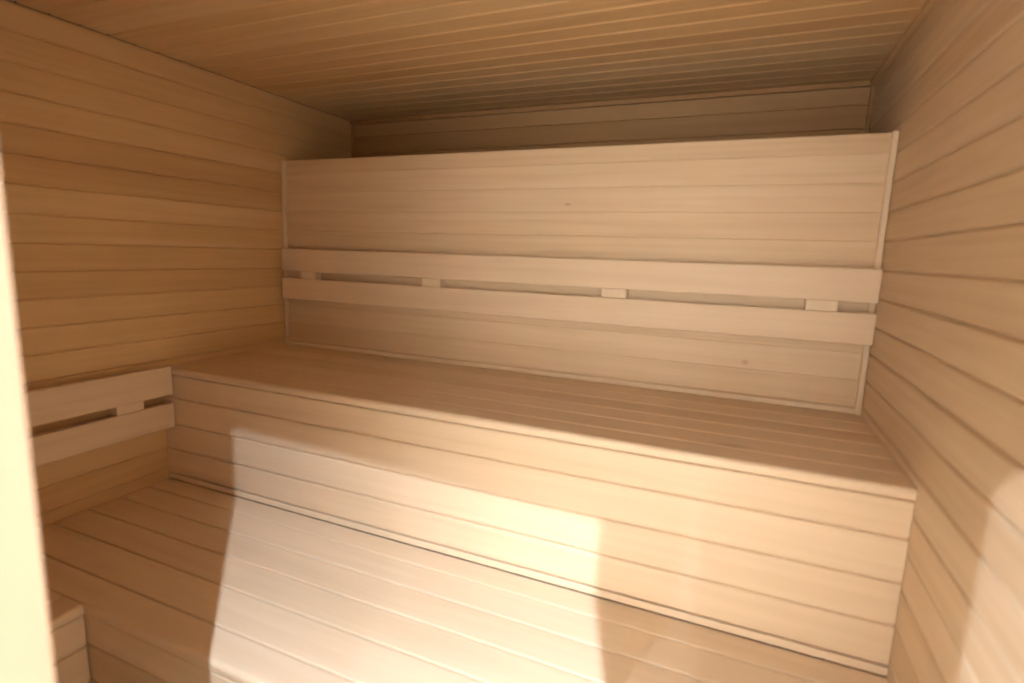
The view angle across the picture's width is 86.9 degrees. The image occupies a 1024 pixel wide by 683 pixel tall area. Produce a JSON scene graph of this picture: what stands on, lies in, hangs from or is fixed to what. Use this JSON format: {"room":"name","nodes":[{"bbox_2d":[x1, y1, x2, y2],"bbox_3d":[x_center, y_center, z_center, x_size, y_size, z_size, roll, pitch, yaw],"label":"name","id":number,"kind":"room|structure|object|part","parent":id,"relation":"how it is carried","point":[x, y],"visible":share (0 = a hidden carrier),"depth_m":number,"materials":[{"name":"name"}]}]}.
{"room":"spa","nodes":[
{"label":"spa","id":0,"kind":"room"},
{"bbox_2d":[0,0,351,526],"bbox_3d":[-1.444,-0.023,2.186,0.030,2.184,2.433,6,10,22],"label":"wall","id":1,"kind":"structure","parent":0,"point":[142,188],"depth_m":2.05,"materials":[{"name":"brown wood"}]},
{"bbox_2d":[25,365,174,466],"bbox_3d":[-1.645,0.303,1.657,0.064,0.253,1.214,6,10,22],"label":"backrest","id":2,"kind":"object","parent":1,"relation":"attached to","point":[123,396],"visible":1,"depth_m":1.95,"materials":[{"name":"beige wood"}]},
{"bbox_3d":[-1.626,0.238,1.639,0.028,0.117,1.214,6,10,22],"label":"rail","id":3,"kind":"part","parent":2,"relation":"part of","materials":[{"name":"beige wood"}]},
{"bbox_3d":[-1.630,0.380,1.662,0.028,0.101,1.214,6,10,22],"label":"rail","id":4,"kind":"part","parent":2,"relation":"part of","materials":[{"name":"beige wood"}]},
{"bbox_2d":[86,513,822,659],"bbox_3d":[-0.313,1.199,1.814,2.560,0.034,2.560,6,10,22],"label":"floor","id":5,"kind":"structure","parent":0,"point":[299,513],"depth_m":2.38,"materials":[{"name":"beige wood"}]},
{"bbox_2d":[46,588,89,682],"bbox_3d":[-1.553,0.968,1.364,0.572,0.478,0.572,6,10,22],"label":"bench","id":6,"kind":"object","parent":5,"relation":"on","point":[67,625],"visible":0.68,"depth_m":1.46,"materials":[{"name":"beige wood"}]},
{"bbox_3d":[-1.590,0.741,1.346,0.475,0.028,0.572,6,10,22],"label":"seat","id":7,"kind":"part","parent":6,"relation":"part of","materials":[{"name":"beige wood"}]},
{"bbox_2d":[40,478,887,682],"bbox_3d":[-0.403,0.975,1.542,2.558,0.478,0.649,6,10,22],"label":"bench","id":8,"kind":"object","parent":5,"relation":"on","point":[174,581],"visible":0.88,"depth_m":1.48,"materials":[{"name":"beige wood"}]},
{"bbox_2d":[164,344,916,675],"bbox_3d":[-0.132,0.411,2.059,2.558,0.480,0.666,6,10,22],"label":"bench","id":9,"kind":"object","parent":8,"relation":"on","point":[788,527],"visible":0.94,"depth_m":1.62,"materials":[{"name":"beige wood"}]},
{"bbox_3d":[-0.106,0.181,2.066,2.558,0.028,0.569,6,10,22],"label":"seat","id":10,"kind":"part","parent":9,"relation":"part of","materials":[{"name":"beige wood"}]},
{"bbox_2d":[281,131,899,414],"bbox_3d":[0.028,-0.326,2.265,2.558,0.917,0.064,6,10,22],"label":"partition panel","id":11,"kind":"object","parent":9,"relation":"on","point":[809,201],"visible":0.75,"depth_m":2.10,"materials":[{"name":"beige wood"}]},
{"bbox_2d":[281,248,882,345],"bbox_3d":[0.022,-0.228,2.245,2.532,0.248,0.047,6,10,22],"label":"backrest","id":12,"kind":"object","parent":11,"relation":"attached to","point":[822,288],"visible":1,"depth_m":2.07,"materials":[{"name":"beige wood"}]},
{"bbox_3d":[0.015,-0.155,2.247,2.532,0.104,0.025,6,10,22],"label":"rail","id":13,"kind":"part","parent":12,"relation":"part of","materials":[{"name":"beige wood"}]},
{"bbox_3d":[0.021,-0.295,2.226,2.532,0.110,0.025,6,10,22],"label":"rail","id":14,"kind":"part","parent":12,"relation":"part of","materials":[{"name":"beige wood"}]},
{"bbox_2d":[10,0,925,120],"bbox_3d":[-0.217,-0.996,1.514,2.560,0.030,2.433,6,10,22],"label":"ceiling","id":15,"kind":"structure","parent":0,"point":[351,60],"depth_m":1.88,"materials":[{"name":"brown wood"}]},
{"bbox_2d":[354,87,870,157],"bbox_3d":[0.229,-0.072,2.813,2.560,2.184,0.030,6,10,22],"label":"wall","id":16,"kind":"structure","parent":0,"point":[834,111],"depth_m":2.51,"materials":[{"name":"brown wood"}]},
{"bbox_2d":[351,125,354,157],"bbox_3d":[-0.926,-0.934,3.157,0.014,0.626,0.014,6,10,22],"label":"trim","id":17,"kind":"structure","parent":16,"relation":"attached to","point":[352,126],"depth_m":3.12,"materials":[{"name":"brown wood"}]},
{"bbox_2d":[350,80,875,124],"bbox_3d":[0.254,-1.135,2.615,2.560,0.021,0.021,6,10,22],"label":"trim","id":18,"kind":"structure","parent":16,"relation":"attached to","point":[854,84],"depth_m":2.48,"materials":[{"name":"brown wood"}]},
{"bbox_2d":[865,86,874,133],"bbox_3d":[1.416,-0.700,2.185,0.014,0.626,0.014,6,10,22],"label":"trim","id":19,"kind":"structure","parent":16,"relation":"attached to","point":[872,91],"depth_m":2.14,"materials":[{"name":"brown wood"}]},
{"bbox_2d":[824,0,1023,682],"bbox_3d":[0.938,0.215,1.198,0.030,2.184,2.433,6,10,22],"label":"wall","id":20,"kind":"structure","parent":0,"point":[944,388],"depth_m":1.10,"materials":[{"name":"beige wood"}]},
{"bbox_2d":[870,0,938,84],"bbox_3d":[0.945,-0.852,1.024,0.021,0.021,2.413,6,10,22],"label":"trim","id":21,"kind":"structure","parent":20,"relation":"attached to","point":[928,5],"depth_m":1.68,"materials":[{"name":"brown wood"}]},
{"bbox_3d":[-0.343,0.080,0.306,4.830,2.656,0.097,6,10,22],"label":"wall","id":22,"kind":"structure","parent":0,"visible":0},
{"bbox_2d":[0,167,56,682],"bbox_3d":[-0.409,0.376,0.394,0.063,2.040,0.133,6,10,22],"label":"door","id":23,"kind":"structure","parent":22,"relation":"in","point":[26,647],"depth_m":0.40,"materials":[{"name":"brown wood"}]}
]}

